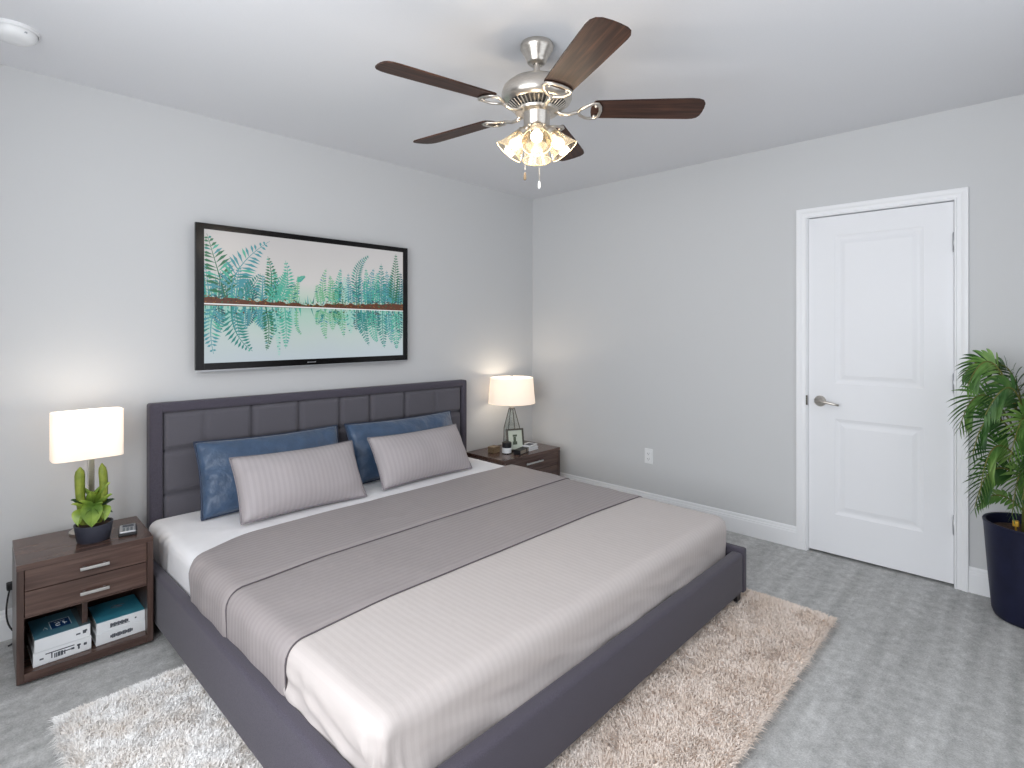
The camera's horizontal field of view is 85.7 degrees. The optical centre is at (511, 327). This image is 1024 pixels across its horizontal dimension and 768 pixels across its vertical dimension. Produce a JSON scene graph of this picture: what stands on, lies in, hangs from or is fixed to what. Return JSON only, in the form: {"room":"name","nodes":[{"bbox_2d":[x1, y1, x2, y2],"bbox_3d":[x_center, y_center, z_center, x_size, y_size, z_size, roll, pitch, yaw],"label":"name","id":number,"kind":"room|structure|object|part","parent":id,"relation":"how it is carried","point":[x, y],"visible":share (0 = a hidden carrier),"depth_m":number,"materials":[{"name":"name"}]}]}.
{"room":"bedroom","nodes":[
{"label":"bedroom","id":0,"kind":"room"},
{"bbox_2d":[0,64,532,610],"bbox_3d":[-1.308,0.107,3.472,0.120,2.520,4.500,0,0,44],"label":"wall","id":1,"kind":"structure","parent":0,"point":[103,194],"depth_m":2.84,"materials":[{"name":"paint"}]},
{"bbox_2d":[0,608,11,641],"bbox_3d":[-1.264,1.302,3.420,0.014,0.130,4.186,0,0,44],"label":"baseboard","id":2,"kind":"structure","parent":1,"relation":"attached to","point":[5,632],"depth_m":2.41,"materials":[{"name":"white paint"}]},
{"bbox_2d":[5,581,11,646],"bbox_3d":[-2.182,1.242,2.401,0.092,0.248,0.034,0,0,38],"label":"power cord","id":3,"kind":"object","parent":1,"relation":"attached to","point":[8,584],"visible":0.65,"depth_m":2.40,"materials":[{"name":"black plastic"}]},
{"bbox_2d":[195,222,407,372],"bbox_3d":[-1.226,-0.162,3.422,0.067,0.797,1.354,0,0,44],"label":"television","id":4,"kind":"object","parent":1,"relation":"attached to","point":[264,299],"visible":1,"depth_m":3.29,"materials":[{"name":"black plastic"}]},
{"bbox_3d":[-1.209,0.231,3.406,0.014,0.012,1.350,0,0,44],"label":"trim","id":5,"kind":"part","parent":4,"relation":"part of","materials":[{"name":"black plastic"}]},
{"bbox_2d":[0,0,1023,198],"bbox_3d":[0.111,-1.203,2.119,4.100,0.100,4.500,0,0,44],"label":"ceiling","id":6,"kind":"structure","parent":0,"point":[768,74],"depth_m":2.43,"materials":[{"name":"paint"}]},
{"bbox_2d":[0,18,39,46],"bbox_3d":[-1.916,-1.129,2.124,0.150,0.048,0.150,0,0,44],"label":"smoke detector","id":7,"kind":"object","parent":6,"relation":"attached to","point":[13,32],"visible":1,"depth_m":2.10,"materials":[{"name":"white plastic"}]},
{"bbox_2d":[375,17,705,188],"bbox_3d":[0.063,-0.859,2.249,1.278,0.588,1.291,0,0,44],"label":"ceiling fan","id":8,"kind":"object","parent":6,"relation":"hanging from","point":[536,97],"visible":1,"depth_m":2.17,"materials":[{"name":"brown wood"}]},
{"bbox_3d":[-0.264,-0.887,1.985,0.455,0.006,0.139,0,11,-35],"label":"blade","id":9,"kind":"part","parent":8,"relation":"part of","materials":[{"name":"brown wood"}]},
{"bbox_3d":[-0.257,-0.887,2.510,0.455,0.006,0.139,0,11,37],"label":"blade","id":10,"kind":"part","parent":8,"relation":"part of","materials":[{"name":"brown wood"}]},
{"bbox_3d":[-0.038,-0.873,2.148,0.194,0.030,0.118,0,11,-35],"label":"blade arm","id":11,"kind":"part","parent":8,"relation":"part of","materials":[{"name":"silver metal"}]},
{"bbox_3d":[-0.032,-0.873,2.345,0.194,0.030,0.118,0,11,37],"label":"blade arm","id":12,"kind":"part","parent":8,"relation":"part of","materials":[{"name":"silver metal"}]},
{"bbox_3d":[-0.006,-0.743,2.245,0.123,0.131,0.120,0,0,44],"label":"lamp shade","id":13,"kind":"part","parent":8,"relation":"part of","materials":[{"name":"beige glass"}]},
{"bbox_3d":[0.015,-0.756,2.246,0.055,0.065,0.053,0,0,44],"label":"bulb","id":14,"kind":"part","parent":8,"relation":"part of","materials":[{"name":"beige glass"}]},
{"bbox_3d":[0.104,-0.743,2.349,0.120,0.131,0.123,0,0,44],"label":"lamp shade","id":15,"kind":"part","parent":8,"relation":"part of","materials":[{"name":"beige glass"}]},
{"bbox_3d":[0.097,-0.756,2.157,0.053,0.065,0.055,0,0,44],"label":"bulb","id":16,"kind":"part","parent":8,"relation":"part of","materials":[{"name":"beige glass"}]},
{"bbox_3d":[0.098,-0.743,2.135,0.120,0.131,0.123,0,0,44],"label":"lamp shade","id":17,"kind":"part","parent":8,"relation":"part of","materials":[{"name":"beige glass"}]},
{"bbox_3d":[0.104,-0.756,2.328,0.053,0.065,0.055,0,0,44],"label":"bulb","id":18,"kind":"part","parent":8,"relation":"part of","materials":[{"name":"beige glass"}]},
{"bbox_3d":[0.158,-0.873,2.400,0.118,0.030,0.194,-12,-4,19],"label":"blade arm","id":19,"kind":"part","parent":8,"relation":"part of","materials":[{"name":"silver metal"}]},
{"bbox_3d":[0.147,-0.873,2.081,0.118,0.030,0.194,12,-3,-17],"label":"blade arm","id":20,"kind":"part","parent":8,"relation":"part of","materials":[{"name":"silver metal"}]},
{"bbox_3d":[0.186,-0.756,2.239,0.055,0.065,0.053,0,0,44],"label":"bulb","id":21,"kind":"part","parent":8,"relation":"part of","materials":[{"name":"beige glass"}]},
{"bbox_3d":[0.245,-0.887,2.665,0.139,0.006,0.455,-12,-4,19],"label":"blade","id":22,"kind":"part","parent":8,"relation":"part of","materials":[{"name":"brown wood"}]},
{"bbox_3d":[0.207,-0.743,2.240,0.123,0.131,0.120,0,0,44],"label":"lamp shade","id":23,"kind":"part","parent":8,"relation":"part of","materials":[{"name":"beige glass"}]},
{"bbox_3d":[0.268,-0.873,2.237,0.194,0.030,0.118,0,-11,1],"label":"blade arm","id":24,"kind":"part","parent":8,"relation":"part of","materials":[{"name":"silver metal"}]},
{"bbox_3d":[0.232,-0.887,1.816,0.139,0.006,0.455,12,-3,-17],"label":"blade","id":25,"kind":"part","parent":8,"relation":"part of","materials":[{"name":"brown wood"}]},
{"bbox_3d":[0.547,-0.887,2.236,0.455,0.006,0.139,0,-11,1],"label":"blade","id":26,"kind":"part","parent":8,"relation":"part of","materials":[{"name":"brown wood"}]},
{"bbox_2d":[0,530,1023,767],"bbox_3d":[0.111,1.418,2.119,4.100,0.100,4.500,0,0,44],"label":"floor","id":27,"kind":"structure","parent":0,"point":[914,671],"depth_m":2.13,"materials":[{"name":"grey carpet"}]},
{"bbox_2d":[12,516,152,685],"bbox_3d":[-1.830,1.135,2.358,0.442,0.466,0.382,0,0,-44],"label":"nightstand","id":28,"kind":"object","parent":27,"relation":"on","point":[52,573],"visible":0.84,"depth_m":2.25,"materials":[{"name":"brown wood"}]},
{"bbox_3d":[-1.989,1.139,2.220,0.022,0.430,0.360,0,0,-44],"label":"panel","id":29,"kind":"part","parent":28,"relation":"part of","materials":[{"name":"brown wood"}]},
{"bbox_2d":[27,634,90,667],"bbox_3d":[-1.871,1.292,2.277,0.216,0.054,0.182,0,0,44],"label":"book","id":30,"kind":"object","parent":28,"relation":"on","point":[71,648],"visible":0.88,"depth_m":2.20,"materials":[{"name":"grey paper"}]},
{"bbox_2d":[27,608,89,653],"bbox_3d":[-1.869,1.239,2.275,0.206,0.053,0.175,0,0,43],"label":"book","id":31,"kind":"object","parent":30,"relation":"on","point":[54,630],"visible":0.88,"depth_m":2.24,"materials":[{"name":"grey paper"}]},
{"bbox_3d":[-1.959,1.122,2.491,0.398,0.396,0.010,0,0,-44],"label":"panel","id":32,"kind":"part","parent":28,"relation":"part of","materials":[{"name":"brown wood"}]},
{"bbox_3d":[-1.829,1.057,2.356,0.394,0.095,0.326,0,0,-44],"label":"drawer","id":33,"kind":"part","parent":28,"relation":"part of","materials":[{"name":"brown wood"}]},
{"bbox_3d":[-1.829,0.966,2.356,0.394,0.081,0.326,0,0,-44],"label":"drawer","id":34,"kind":"part","parent":28,"relation":"part of","materials":[{"name":"brown wood"}]},
{"bbox_3d":[-1.837,1.337,2.365,0.398,0.034,0.360,0,0,-44],"label":"panel","id":35,"kind":"part","parent":28,"relation":"part of","materials":[{"name":"brown wood"}]},
{"bbox_2d":[50,407,123,536],"bbox_3d":[-1.882,0.635,2.446,0.132,0.534,0.254,0,0,44],"label":"table lamp","id":36,"kind":"object","parent":28,"relation":"on","point":[89,435],"visible":0.77,"depth_m":2.40,"materials":[{"name":"white fabric"}]},
{"bbox_3d":[-1.882,0.470,2.446,0.132,0.204,0.254,0,0,44],"label":"lamp shade","id":37,"kind":"part","parent":36,"relation":"part of","materials":[{"name":"white fabric"}]},
{"bbox_3d":[-1.874,0.710,2.455,0.024,0.357,0.024,0,0,44],"label":"post","id":38,"kind":"part","parent":36,"relation":"part of","materials":[{"name":"silver metal"}]},
{"bbox_2d":[71,463,113,544],"bbox_3d":[-1.776,0.743,2.339,0.151,0.318,0.151,0,0,44],"label":"potted cactus","id":39,"kind":"object","parent":28,"relation":"on","point":[92,525],"visible":1,"depth_m":2.32,"materials":[{"name":"green plant"}]},
{"bbox_3d":[-1.823,0.716,2.337,0.047,0.252,0.035,0,0,-24],"label":"stem","id":40,"kind":"part","parent":39,"relation":"part of","materials":[{"name":"green plant"}]},
{"bbox_2d":[73,517,112,544],"bbox_3d":[-1.780,0.865,2.346,0.136,0.074,0.136,0,0,44],"label":"pot","id":41,"kind":"object","parent":39,"relation":"attached to","point":[92,533],"depth_m":2.30,"materials":[{"name":"black ceramic"}]},
{"bbox_3d":[-1.772,0.713,2.379,0.047,0.258,0.031,0,0,-24],"label":"stem","id":42,"kind":"part","parent":39,"relation":"part of","materials":[{"name":"green plant"}]},
{"bbox_3d":[-1.695,1.065,2.241,0.096,0.012,0.027,0,0,-44],"label":"handle","id":43,"kind":"part","parent":28,"relation":"part of","materials":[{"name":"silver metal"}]},
{"bbox_3d":[-1.695,0.966,2.241,0.096,0.012,0.027,0,0,-44],"label":"handle","id":44,"kind":"part","parent":28,"relation":"part of","materials":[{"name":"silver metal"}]},
{"bbox_2d":[87,618,144,645],"bbox_3d":[-1.734,1.296,2.416,0.206,0.046,0.176,0,0,44],"label":"book","id":45,"kind":"object","parent":28,"relation":"on","point":[139,626],"visible":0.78,"depth_m":2.34,"materials":[{"name":"grey paper"}]},
{"bbox_2d":[88,594,144,634],"bbox_3d":[-1.734,1.249,2.417,0.201,0.049,0.171,0,0,44],"label":"book","id":46,"kind":"object","parent":45,"relation":"on","point":[126,610],"visible":1,"depth_m":2.38,"materials":[{"name":"grey paper"}]},
{"bbox_2d":[118,523,136,536],"bbox_3d":[-1.696,0.891,2.435,0.066,0.021,0.116,0,0,-34],"label":"alarm clock","id":47,"kind":"object","parent":28,"relation":"on","point":[128,529],"visible":1,"depth_m":2.41,"materials":[{"name":"black plastic"}]},
{"bbox_3d":[-1.686,1.139,2.511,0.022,0.430,0.360,0,0,-44],"label":"panel","id":48,"kind":"part","parent":28,"relation":"part of","materials":[{"name":"brown wood"}]},
{"bbox_2d":[45,588,839,767],"bbox_3d":[-0.038,1.350,2.225,1.855,0.033,2.695,0,0,44],"label":"rug","id":49,"kind":"object","parent":27,"relation":"on","point":[706,705],"visible":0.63,"depth_m":1.93,"materials":[{"name":"fabric"}]},
{"bbox_2d":[147,380,745,767],"bbox_3d":[-0.347,0.874,2.768,2.210,0.987,2.177,0,0,44],"label":"bed","id":50,"kind":"object","parent":27,"relation":"on","point":[539,730],"visible":0.27,"depth_m":2.17,"materials":[{"name":"grey fabric"}]},
{"bbox_3d":[-1.055,1.204,1.974,2.137,0.224,0.050,0,0,44],"label":"rail","id":51,"kind":"part","parent":50,"relation":"part of","materials":[{"name":"grey fabric"}]},
{"bbox_3d":[-1.099,0.859,3.531,0.069,0.957,2.110,0,0,44],"label":"headboard","id":52,"kind":"part","parent":50,"relation":"part of","materials":[{"name":"grey fabric"}]},
{"bbox_3d":[-1.085,0.847,3.525,0.030,0.842,1.996,0,0,44],"label":"padded panel","id":53,"kind":"part","parent":50,"relation":"part of","materials":[{"name":"grey fabric"}]},
{"bbox_2d":[149,457,502,596],"bbox_3d":[-0.363,1.065,2.762,2.076,0.223,2.050,0,0,44],"label":"sheet","id":54,"kind":"object","parent":50,"relation":"on","point":[178,540],"visible":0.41,"depth_m":2.66,"materials":[{"name":"white fabric"}]},
{"bbox_2d":[193,425,338,520],"bbox_3d":[-1.299,0.773,3.046,0.795,0.384,0.230,0,0,-44],"label":"pillow","id":55,"kind":"object","parent":54,"relation":"on","point":[218,492],"visible":0.51,"depth_m":2.83,"materials":[{"name":"blue fabric"}]},
{"bbox_2d":[229,440,366,524],"bbox_3d":[-1.113,0.797,2.924,0.248,0.306,0.689,0,0,42],"label":"cushion","id":56,"kind":"object","parent":54,"relation":"on","point":[271,484],"visible":1,"depth_m":2.81,"materials":[{"name":"grey fabric"}]},
{"bbox_2d":[344,410,452,483],"bbox_3d":[-0.697,0.779,3.679,0.224,0.366,0.857,0,0,42],"label":"pillow","id":57,"kind":"object","parent":54,"relation":"on","point":[358,433],"visible":0.4,"depth_m":3.49,"materials":[{"name":"blue fabric"}]},
{"bbox_2d":[189,464,640,697],"bbox_3d":[-0.325,1.034,2.723,1.045,0.204,2.090,0,0,44],"label":"throw blanket","id":58,"kind":"object","parent":54,"relation":"on","point":[267,590],"visible":0.98,"depth_m":2.31,"materials":[{"name":"grey fabric"}]},
{"bbox_2d":[367,424,471,489],"bbox_3d":[-0.568,0.803,3.511,0.237,0.290,0.711,0,0,43],"label":"cushion","id":59,"kind":"object","parent":54,"relation":"on","point":[404,458],"visible":1,"depth_m":3.39,"materials":[{"name":"grey fabric"}]},
{"bbox_2d":[283,497,725,767],"bbox_3d":[0.174,1.046,2.232,0.678,0.200,2.078,0,0,44],"label":"bedspread","id":60,"kind":"object","parent":54,"relation":"on","point":[411,678],"visible":0.94,"depth_m":1.75,"materials":[{"name":"white fabric"}]},
{"bbox_3d":[0.421,1.217,2.018,0.058,0.198,2.050,0,0,44],"label":"footboard","id":61,"kind":"part","parent":50,"relation":"part of","materials":[{"name":"grey fabric"}]},
{"bbox_3d":[0.392,1.211,3.491,2.138,0.219,0.040,0,0,44],"label":"rail","id":62,"kind":"part","parent":50,"relation":"part of","materials":[{"name":"grey fabric"}]},
{"bbox_3d":[1.106,1.282,2.721,0.028,0.172,0.044,0,0,44],"label":"leg","id":63,"kind":"part","parent":50,"relation":"part of","materials":[{"name":"black plastic"}]},
{"bbox_2d":[467,440,559,475],"bbox_3d":[0.022,1.170,4.401,0.444,0.395,0.656,0,0,44],"label":"nightstand","id":64,"kind":"object","parent":27,"relation":"on","point":[546,458],"visible":0.32,"depth_m":4.30,"materials":[{"name":"brown wood"}]},
{"bbox_3d":[-0.205,1.174,4.179,0.422,0.359,0.022,0,0,44],"label":"panel","id":65,"kind":"part","parent":64,"relation":"part of","materials":[{"name":"brown wood"}]},
{"bbox_2d":[488,445,499,452],"bbox_3d":[-0.142,0.950,4.319,0.064,0.046,0.080,0,0,36],"label":"trinket box","id":66,"kind":"object","parent":64,"relation":"on","point":[494,448],"visible":1,"depth_m":4.30,"materials":[{"name":"brown wood"}]},
{"bbox_3d":[-0.142,0.933,4.319,0.064,0.014,0.080,0,0,36],"label":"lid","id":67,"kind":"part","parent":66,"relation":"part of","materials":[{"name":"brown wood"}]},
{"bbox_2d":[502,441,511,453],"bbox_3d":[-0.040,0.929,4.280,0.074,0.087,0.074,0,0,44],"label":"jar","id":68,"kind":"object","parent":64,"relation":"on","point":[506,445],"visible":1,"depth_m":4.25,"materials":[{"name":"black"}]},
{"bbox_3d":[-0.040,0.902,4.280,0.074,0.032,0.074,0,0,44],"label":"lid","id":69,"kind":"part","parent":68,"relation":"part of","materials":[{"name":"black plastic"}]},
{"bbox_2d":[488,375,534,440],"bbox_3d":[-0.002,0.675,4.458,0.378,0.590,0.378,0,0,24],"label":"table lamp","id":70,"kind":"object","parent":64,"relation":"on","point":[511,391],"visible":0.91,"depth_m":4.31,"materials":[{"name":"white fabric"}]},
{"bbox_3d":[-0.002,0.503,4.458,0.378,0.204,0.378,0,0,24],"label":"lamp shade","id":71,"kind":"part","parent":70,"relation":"part of","materials":[{"name":"white fabric"}]},
{"bbox_2d":[506,428,523,450],"bbox_3d":[0.020,0.887,4.388,0.144,0.174,0.083,0,0,-20],"label":"photo frame","id":72,"kind":"object","parent":64,"relation":"on","point":[516,436],"visible":0.68,"depth_m":4.37,"materials":[{"name":"grey metal"}]},
{"bbox_2d":[514,447,528,454],"bbox_3d":[0.073,0.955,4.290,0.063,0.035,0.140,0,0,30],"label":"notebook","id":73,"kind":"object","parent":64,"relation":"on","point":[519,451],"visible":1,"depth_m":4.26,"materials":[{"name":"black paper"}]},
{"bbox_3d":[0.023,1.050,4.399,0.388,0.108,0.608,0,0,44],"label":"drawer","id":74,"kind":"part","parent":64,"relation":"part of","materials":[{"name":"brown wood"}]},
{"bbox_3d":[0.023,1.162,4.399,0.388,0.109,0.608,0,0,44],"label":"drawer","id":75,"kind":"part","parent":64,"relation":"part of","materials":[{"name":"brown wood"}]},
{"bbox_3d":[0.233,1.174,4.638,0.422,0.359,0.022,0,0,44],"label":"panel","id":76,"kind":"part","parent":64,"relation":"part of","materials":[{"name":"brown wood"}]},
{"bbox_3d":[0.140,0.962,4.419,0.090,0.021,0.116,0,0,39],"label":"book","id":77,"kind":"object","parent":64,"relation":"on","visible":0},
{"bbox_2d":[522,442,536,448],"bbox_3d":[0.136,0.941,4.415,0.090,0.022,0.116,0,0,33],"label":"book","id":78,"kind":"object","parent":77,"relation":"on","point":[528,444],"visible":0.84,"depth_m":4.40,"materials":[{"name":"grey paper"}]},
{"bbox_2d":[947,348,1023,628],"bbox_3d":[2.391,0.731,2.490,0.663,1.273,0.493,0,0,44],"label":"potted palm","id":79,"kind":"object","parent":27,"relation":"on","point":[1003,531],"visible":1,"depth_m":2.53,"materials":[{"name":"plant"}]},
{"bbox_2d":[982,512,1023,628],"bbox_3d":[2.418,1.142,2.576,0.340,0.452,0.340,0,0,44],"label":"pot","id":80,"kind":"object","parent":79,"relation":"attached to","point":[1004,539],"depth_m":2.55,"materials":[{"name":"ceramic"}]},
{"bbox_2d":[533,94,1023,569],"bbox_3d":[1.601,0.107,3.683,3.800,2.520,0.120,0,0,44],"label":"wall","id":81,"kind":"structure","parent":0,"point":[664,303],"depth_m":3.77,"materials":[{"name":"paint"}]},
{"bbox_2d":[645,448,652,463],"bbox_3d":[1.026,0.963,4.142,0.068,0.112,0.009,0,0,44],"label":"wall outlet","id":82,"kind":"object","parent":81,"relation":"attached to","point":[648,452],"visible":1,"depth_m":4.14,"materials":[{"name":"white plastic"}]},
{"bbox_2d":[560,472,795,547],"bbox_3d":[0.980,1.302,4.182,2.184,0.130,0.014,0,0,44],"label":"baseboard","id":83,"kind":"structure","parent":81,"relation":"attached to","point":[768,530],"depth_m":3.68,"materials":[{"name":"white paint"}]},
{"bbox_2d":[806,201,953,583],"bbox_3d":[2.068,0.342,3.143,0.718,2.019,0.098,0,0,44],"label":"door","id":84,"kind":"structure","parent":81,"relation":"in","point":[881,283],"depth_m":3.13,"materials":[{"name":"white paint"}]},
{"bbox_3d":[1.878,0.444,3.299,0.144,0.066,0.062,0,0,44],"label":"handle","id":85,"kind":"part","parent":84,"relation":"part of","materials":[{"name":"silver metal"}]},
{"bbox_2d":[796,187,968,591],"bbox_3d":[2.109,0.319,3.185,0.825,2.098,0.140,0,0,44],"label":"door frame","id":86,"kind":"structure","parent":81,"relation":"attached to","point":[960,196],"depth_m":2.98,"materials":[{"name":"white paint"}]},
{"bbox_2d":[969,566,989,597],"bbox_3d":[2.649,1.302,2.592,0.777,0.130,0.014,0,0,44],"label":"baseboard","id":87,"kind":"structure","parent":81,"relation":"attached to","point":[978,578],"depth_m":2.83,"materials":[{"name":"white paint"}]}
]}

